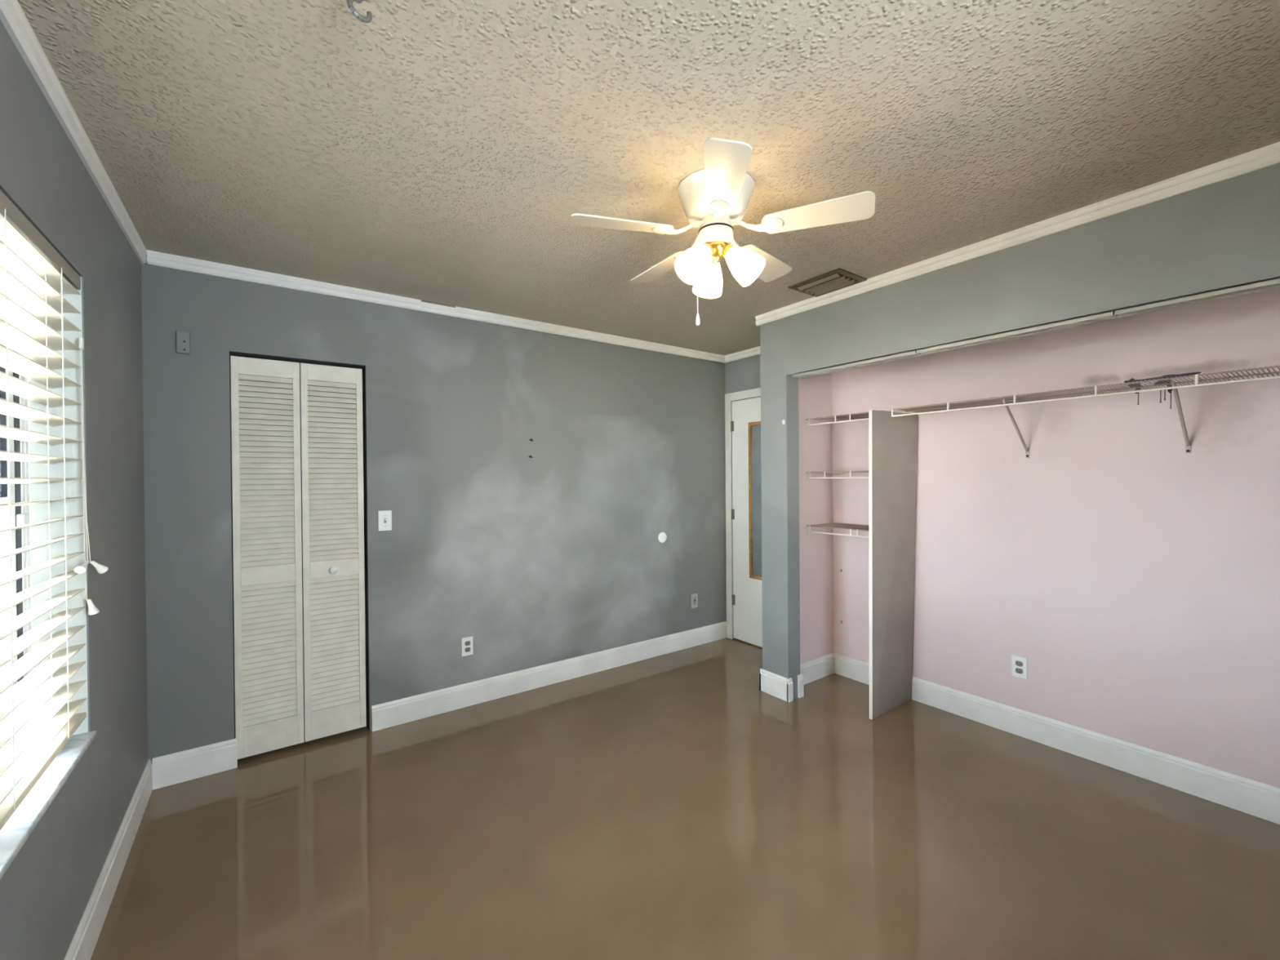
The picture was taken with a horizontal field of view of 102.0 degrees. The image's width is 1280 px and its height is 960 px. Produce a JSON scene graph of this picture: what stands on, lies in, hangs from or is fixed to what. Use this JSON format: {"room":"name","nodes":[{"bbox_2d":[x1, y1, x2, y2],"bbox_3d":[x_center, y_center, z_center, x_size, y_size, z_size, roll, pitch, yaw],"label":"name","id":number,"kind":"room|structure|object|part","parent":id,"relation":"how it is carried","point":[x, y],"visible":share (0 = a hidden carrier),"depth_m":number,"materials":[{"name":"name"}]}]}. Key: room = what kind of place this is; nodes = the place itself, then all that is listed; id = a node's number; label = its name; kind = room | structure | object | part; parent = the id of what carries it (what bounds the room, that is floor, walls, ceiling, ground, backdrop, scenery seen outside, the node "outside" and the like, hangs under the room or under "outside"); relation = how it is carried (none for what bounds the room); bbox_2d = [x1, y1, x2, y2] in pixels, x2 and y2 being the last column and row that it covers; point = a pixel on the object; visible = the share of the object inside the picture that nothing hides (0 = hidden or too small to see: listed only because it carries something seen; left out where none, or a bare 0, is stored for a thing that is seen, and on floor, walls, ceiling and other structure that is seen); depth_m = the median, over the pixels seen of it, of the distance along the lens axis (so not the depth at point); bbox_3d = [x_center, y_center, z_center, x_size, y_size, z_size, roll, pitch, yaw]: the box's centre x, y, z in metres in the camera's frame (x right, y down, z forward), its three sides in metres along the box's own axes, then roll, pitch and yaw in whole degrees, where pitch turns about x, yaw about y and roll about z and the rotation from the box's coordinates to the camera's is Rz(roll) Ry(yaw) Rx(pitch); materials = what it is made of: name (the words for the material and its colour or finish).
{"room":"empty bedroom","nodes":[
{"label":"empty bedroom","id":0,"kind":"room"},
{"bbox_2d":[0,19,147,959],"bbox_3d":[-1.072,0.189,0.578,0.165,2.465,4.510,-1,0,-36],"label":"wall","id":1,"kind":"structure","parent":0,"point":[46,891],"depth_m":1.67,"materials":[{"name":"grey paint"}]},
{"bbox_2d":[0,276,96,879],"bbox_3d":[-1.343,0.086,0.950,0.194,1.422,1.490,-1,0,-36],"label":"window","id":2,"kind":"structure","parent":1,"relation":"in","point":[17,829],"depth_m":1.54,"materials":[{"name":"white"}]},
{"bbox_3d":[-1.393,0.079,0.932,0.031,1.336,1.390,-1,0,-36],"label":"sash","id":3,"kind":"part","parent":2,"relation":"part of","materials":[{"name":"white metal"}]},
{"bbox_3d":[-1.459,0.079,1.024,0.032,1.336,1.107,-1,0,-36],"label":"screen frame","id":4,"kind":"part","parent":2,"relation":"part of","materials":[{"name":"white metal"}]},
{"bbox_3d":[-1.397,0.080,0.928,0.050,1.404,1.456,-1,0,-36],"label":"frame","id":5,"kind":"part","parent":2,"relation":"part of","materials":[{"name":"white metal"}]},
{"bbox_3d":[-1.337,0.789,0.954,0.194,0.016,1.490,-1,0,-36],"label":"sill","id":6,"kind":"part","parent":2,"relation":"part of","materials":[{"name":"stone"}]},
{"bbox_2d":[0,189,108,830],"bbox_3d":[-1.296,0.054,1.007,0.117,1.356,1.456,-1,0,-36],"label":"blind","id":7,"kind":"object","parent":2,"relation":"attached to","point":[37,721],"visible":1,"depth_m":1.32,"materials":[{"name":"white plastic"}]},
{"bbox_3d":[-1.308,0.724,0.994,0.060,0.018,1.448,-1,0,-36],"label":"rail","id":8,"kind":"part","parent":7,"relation":"part of","materials":[{"name":"white plastic"}]},
{"bbox_3d":[-1.680,-0.022,1.570,0.012,0.775,0.021,-1,0,-36],"label":"lift cord","id":9,"kind":"part","parent":7,"relation":"part of","materials":[{"name":"white fabric"}]},
{"bbox_2d":[0,0,146,263],"bbox_3d":[-1.003,-1.014,0.621,0.022,0.060,4.300,-1,0,-36],"label":"crown molding","id":10,"kind":"structure","parent":1,"relation":"attached to","point":[12,16],"depth_m":1.40,"materials":[{"name":"white paint"}]},
{"bbox_2d":[63,759,152,959],"bbox_3d":[-0.986,1.350,0.634,0.015,0.141,4.300,-1,0,-36],"label":"baseboard","id":11,"kind":"structure","parent":1,"relation":"attached to","point":[82,947],"depth_m":1.74,"materials":[{"name":"white paint"}]},
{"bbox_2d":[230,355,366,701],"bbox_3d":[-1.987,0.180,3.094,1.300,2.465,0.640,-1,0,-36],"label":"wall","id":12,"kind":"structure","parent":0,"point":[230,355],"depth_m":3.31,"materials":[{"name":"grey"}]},
{"bbox_2d":[141,254,726,763],"bbox_3d":[-0.736,0.167,3.535,3.845,2.465,0.110,-1,0,-36],"label":"wall","id":13,"kind":"structure","parent":0,"point":[556,554],"depth_m":3.16,"materials":[{"name":"grey paint"}]},
{"bbox_2d":[176,330,190,354],"bbox_3d":[-2.148,-0.648,2.435,0.048,0.104,0.019,-1,0,-36],"label":"box","id":14,"kind":"object","parent":13,"relation":"attached to","point":[183,338],"visible":1,"depth_m":2.43,"materials":[{"name":"grey paint"}]},
{"bbox_2d":[230,355,366,759],"bbox_3d":[-1.776,0.385,2.727,0.578,2.002,0.061,-1,0,-36],"label":"door","id":15,"kind":"structure","parent":13,"relation":"in","point":[268,545],"depth_m":2.71,"materials":[{"name":"white paint"}]},
{"bbox_3d":[-1.905,0.386,2.655,0.285,2.002,0.028,-1,0,-36],"label":"bifold panel","id":16,"kind":"part","parent":15,"relation":"part of","materials":[{"name":"white paint"}]},
{"bbox_3d":[-1.669,0.383,2.825,0.289,2.002,0.028,-1,0,-36],"label":"bifold panel","id":17,"kind":"part","parent":15,"relation":"part of","materials":[{"name":"white paint"}]},
{"bbox_3d":[-1.655,0.487,2.797,0.037,0.037,0.033,-1,0,-36],"label":"knob","id":18,"kind":"part","parent":15,"relation":"part of","materials":[{"name":"white paint"}]},
{"bbox_2d":[377,510,391,531],"bbox_3d":[-1.448,0.231,2.943,0.070,0.115,0.016,-1,0,-36],"label":"light switch","id":19,"kind":"object","parent":13,"relation":"attached to","point":[384,517],"visible":1,"depth_m":2.94,"materials":[{"name":"white plastic"}]},
{"bbox_2d":[146,249,725,363],"bbox_3d":[-0.748,-1.035,3.445,3.700,0.060,0.022,-1,0,-36],"label":"crown molding","id":20,"kind":"structure","parent":13,"relation":"attached to","point":[153,258],"depth_m":2.94,"materials":[{"name":"white paint"}]},
{"bbox_2d":[151,621,727,790],"bbox_3d":[-0.734,1.330,3.460,3.706,0.141,0.015,-1,0,-36],"label":"baseboard","id":21,"kind":"structure","parent":13,"relation":"attached to","point":[180,766],"depth_m":3.23,"materials":[{"name":"white paint"}]},
{"bbox_2d":[462,635,473,656],"bbox_3d":[-1.072,1.035,3.220,0.070,0.115,0.009,-1,0,-36],"label":"wall outlet","id":22,"kind":"object","parent":13,"relation":"attached to","point":[467,642],"visible":1,"depth_m":3.22,"materials":[{"name":"white plastic"}]},
{"bbox_2d":[464,640,470,645],"bbox_3d":[-1.071,1.015,3.217,0.035,0.027,0.003,-1,0,-36],"label":"receptacle","id":23,"kind":"object","parent":22,"relation":"attached to","point":[466,642],"depth_m":3.21,"materials":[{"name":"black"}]},
{"bbox_2d":[464,647,470,652],"bbox_3d":[-1.071,1.054,3.217,0.035,0.027,0.003,-1,0,-36],"label":"receptacle","id":24,"kind":"object","parent":22,"relation":"attached to","point":[466,649],"depth_m":3.21,"materials":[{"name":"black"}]},
{"bbox_2d":[657,532,666,542],"bbox_3d":[0.182,0.458,4.126,0.084,0.084,0.009,-1,0,-36],"label":"round cover","id":25,"kind":"object","parent":13,"relation":"attached to","point":[662,537],"visible":1,"depth_m":4.12,"materials":[{"name":"white plastic"}]},
{"bbox_2d":[691,593,697,608],"bbox_3d":[0.456,1.010,4.324,0.070,0.115,0.009,-1,0,-36],"label":"cable jack","id":26,"kind":"object","parent":13,"relation":"attached to","point":[694,597],"visible":1,"depth_m":4.32,"materials":[{"name":"grey plastic"}]},
{"bbox_2d":[17,0,1279,355],"bbox_3d":[0.317,-1.114,1.976,4.150,0.100,5.150,-1,0,-36],"label":"ceiling","id":27,"kind":"structure","parent":0,"point":[438,152],"depth_m":1.53,"materials":[{"name":"white paint"}]},
{"bbox_2d":[346,0,372,22],"bbox_3d":[-0.603,-1.020,1.114,0.046,0.061,0.033,-1,0,-20],"label":"ceiling hook","id":28,"kind":"object","parent":27,"relation":"attached to","point":[368,18],"visible":1,"depth_m":1.11,"materials":[{"name":"grey metal"}]},
{"bbox_2d":[568,137,875,325],"bbox_3d":[0.269,-0.816,1.919,1.030,0.495,1.006,-1,0,-36],"label":"ceiling fan","id":29,"kind":"object","parent":27,"relation":"hanging from","point":[714,198],"visible":1,"depth_m":1.80,"materials":[{"name":"white metal"}]},
{"bbox_3d":[-0.061,-0.893,1.809,0.365,0.033,0.130,-1,0,-13],"label":"blade","id":30,"kind":"part","parent":29,"relation":"part of","materials":[{"name":"white wood"}]},
{"bbox_3d":[0.102,-0.896,2.192,0.138,0.033,0.367,-1,0,-36],"label":"blade","id":31,"kind":"part","parent":29,"relation":"part of","materials":[{"name":"white wood"}]},
{"bbox_3d":[0.194,-0.765,1.826,0.142,0.143,0.115,-1,0,-36],"label":"lamp shade","id":32,"kind":"part","parent":29,"relation":"part of","materials":[{"name":"white glass"}]},
{"bbox_3d":[0.211,-0.735,1.901,0.002,0.250,0.002,-1,0,-36],"label":"pull chain","id":33,"kind":"part","parent":29,"relation":"part of","materials":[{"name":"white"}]},
{"bbox_3d":[0.270,-0.767,2.002,0.121,0.143,0.138,-1,0,-36],"label":"lamp shade","id":34,"kind":"part","parent":29,"relation":"part of","materials":[{"name":"white glass"}]},
{"bbox_3d":[0.249,-0.894,1.543,0.130,0.033,0.365,0,0,5],"label":"blade","id":35,"kind":"part","parent":29,"relation":"part of","materials":[{"name":"white wood"}]},
{"bbox_3d":[0.384,-0.767,1.851,0.122,0.143,0.137,-1,0,-36],"label":"lamp shade","id":36,"kind":"part","parent":29,"relation":"part of","materials":[{"name":"white glass"}]},
{"bbox_3d":[0.503,-0.899,2.153,0.130,0.033,0.365,0,0,41],"label":"blade","id":37,"kind":"part","parent":29,"relation":"part of","materials":[{"name":"white wood"}]},
{"bbox_3d":[0.598,-0.898,1.756,0.365,0.033,0.130,0,0,23],"label":"blade","id":38,"kind":"part","parent":29,"relation":"part of","materials":[{"name":"white wood"}]},
{"bbox_2d":[787,267,866,297],"bbox_3d":[1.019,-1.061,2.822,0.258,0.026,0.318,-1,0,-36],"label":"ceiling vent","id":39,"kind":"object","parent":27,"relation":"in","point":[838,278],"visible":1,"depth_m":2.79,"materials":[{"name":"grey metal"}]},
{"bbox_2d":[90,637,1279,959],"bbox_3d":[0.337,1.441,1.992,4.150,0.080,5.150,-1,0,-36],"label":"floor","id":40,"kind":"structure","parent":0,"point":[672,806],"depth_m":2.00,"materials":[{"name":"brown concrete"}]},
{"bbox_2d":[868,409,917,719],"bbox_3d":[1.526,0.488,3.108,0.455,1.790,0.062,-1,0,-36],"label":"divider","id":41,"kind":"object","parent":40,"relation":"on","point":[892,441],"visible":0.98,"depth_m":3.09,"materials":[{"name":"wood"}]},
{"bbox_2d":[798,372,833,663],"bbox_3d":[1.151,0.152,3.582,0.531,2.465,0.054,-1,0,-36],"label":"wall","id":42,"kind":"structure","parent":0,"point":[815,393],"depth_m":3.60,"materials":[{"name":"pink paint"}]},
{"bbox_2d":[759,653,834,702],"bbox_3d":[1.122,1.314,3.516,0.651,0.141,0.238,-1,0,-36],"label":"baseboard","id":43,"kind":"structure","parent":42,"relation":"attached to","point":[777,686],"depth_m":3.39,"materials":[{"name":"white paint"}]},
{"bbox_2d":[724,287,1279,788],"bbox_3d":[2.064,0.149,2.839,0.123,2.465,4.300,-1,0,-36],"label":"wall","id":44,"kind":"structure","parent":0,"point":[1135,575],"depth_m":2.52,"materials":[{"name":"pink paint"}]},
{"bbox_2d":[724,387,762,647],"bbox_3d":[1.023,0.316,4.156,0.104,2.132,0.929,-1,0,-36],"label":"door","id":45,"kind":"structure","parent":44,"relation":"in","point":[746,601],"depth_m":4.41,"materials":[{"name":"white paint"}]},
{"bbox_2d":[748,421,761,580],"bbox_3d":[1.014,0.170,4.172,0.019,1.292,0.351,-1,0,-36],"label":"wall mirror","id":46,"kind":"object","parent":45,"relation":"attached to","point":[754,428],"visible":0.47,"depth_m":4.26,"materials":[{"name":"brown mirror"}]},
{"bbox_2d":[805,471,868,481],"bbox_3d":[1.413,-0.024,3.403,0.312,0.068,0.543,-1,0,-36],"label":"wire shelf","id":47,"kind":"object","parent":44,"relation":"attached to","point":[807,473],"visible":0.72,"depth_m":3.36,"materials":[{"name":"beige metal"}]},
{"bbox_2d":[806,522,869,537],"bbox_3d":[1.416,0.340,3.405,0.312,0.068,0.543,-1,0,-36],"label":"wire shelf","id":48,"kind":"object","parent":44,"relation":"attached to","point":[833,525],"visible":0.83,"depth_m":3.42,"materials":[{"name":"beige metal"}]},
{"bbox_2d":[805,410,887,428],"bbox_3d":[1.410,-0.384,3.401,0.312,0.068,0.543,-1,0,-36],"label":"wire shelf","id":49,"kind":"object","parent":44,"relation":"attached to","point":[859,416],"visible":0.76,"depth_m":3.42,"materials":[{"name":"beige metal"}]},
{"bbox_2d":[1011,654,1026,679],"bbox_3d":[2.051,1.012,2.799,0.009,0.115,0.070,-1,0,-36],"label":"wall outlet","id":50,"kind":"object","parent":44,"relation":"attached to","point":[1019,664],"visible":1,"depth_m":2.80,"materials":[{"name":"white plastic"}]},
{"bbox_2d":[1015,660,1022,666],"bbox_3d":[2.048,0.992,2.797,0.003,0.027,0.035,-1,0,-36],"label":"receptacle","id":51,"kind":"object","parent":50,"relation":"attached to","point":[1018,663],"depth_m":2.80,"materials":[{"name":"black"}]},
{"bbox_2d":[1015,667,1022,674],"bbox_3d":[2.049,1.031,2.798,0.003,0.027,0.035,-1,0,-36],"label":"receptacle","id":52,"kind":"object","parent":50,"relation":"attached to","point":[1018,670],"depth_m":2.80,"materials":[{"name":"black"}]},
{"bbox_2d":[832,652,1279,824],"bbox_3d":[2.180,1.311,2.621,0.015,0.141,2.710,-1,0,-36],"label":"baseboard","id":53,"kind":"structure","parent":44,"relation":"attached to","point":[1253,797],"depth_m":2.51,"materials":[{"name":"white paint"}]},
{"bbox_2d":[890,364,1279,457],"bbox_3d":[2.207,-0.265,2.267,0.353,0.299,2.085,-1,0,-36],"label":"wire shelf","id":54,"kind":"object","parent":44,"relation":"attached to","point":[947,406],"visible":1,"depth_m":2.35,"materials":[{"name":"beige metal"}]},
{"bbox_2d":[1124,372,1200,408],"bbox_3d":[2.364,-0.398,2.349,0.006,0.156,0.250,-1,0,-36],"label":"hangers","id":55,"kind":"object","parent":54,"relation":"hanging from","point":[1131,380],"visible":0.63,"depth_m":2.34,"materials":[{"name":"black"}]},
{"bbox_2d":[760,163,1279,698],"bbox_3d":[2.077,0.152,2.265,0.728,2.465,3.354,-1,0,-36],"label":"wall","id":56,"kind":"structure","parent":0,"point":[1225,233],"depth_m":2.29,"materials":[{"name":"grey paint"}]},
{"bbox_2d":[724,141,1279,362],"bbox_3d":[1.747,-1.050,2.596,0.650,0.060,4.278,-1,0,-36],"label":"crown molding","id":57,"kind":"structure","parent":56,"relation":"attached to","point":[1268,155],"depth_m":2.12,"materials":[{"name":"white paint"}]},
{"bbox_2d":[792,277,1279,377],"bbox_3d":[1.723,-0.647,2.231,0.090,0.018,2.515,-1,0,-36],"label":"door track","id":58,"kind":"object","parent":56,"relation":"attached to","point":[1273,283],"visible":1,"depth_m":2.12,"materials":[{"name":"silver metal"}]},
{"bbox_3d":[1.206,-0.648,2.945,0.090,0.018,0.752,-1,0,-36],"label":"track rail","id":59,"kind":"part","parent":58,"relation":"part of","materials":[{"name":"silver metal"}]},
{"bbox_3d":[1.649,-0.647,2.334,0.090,0.018,0.746,-1,0,-36],"label":"track rail","id":60,"kind":"part","parent":58,"relation":"part of","materials":[{"name":"silver metal"}]},
{"bbox_3d":[2.165,-0.647,1.619,0.090,0.018,1.005,-1,0,-36],"label":"track rail","id":61,"kind":"part","parent":58,"relation":"part of","materials":[{"name":"silver metal"}]}
]}

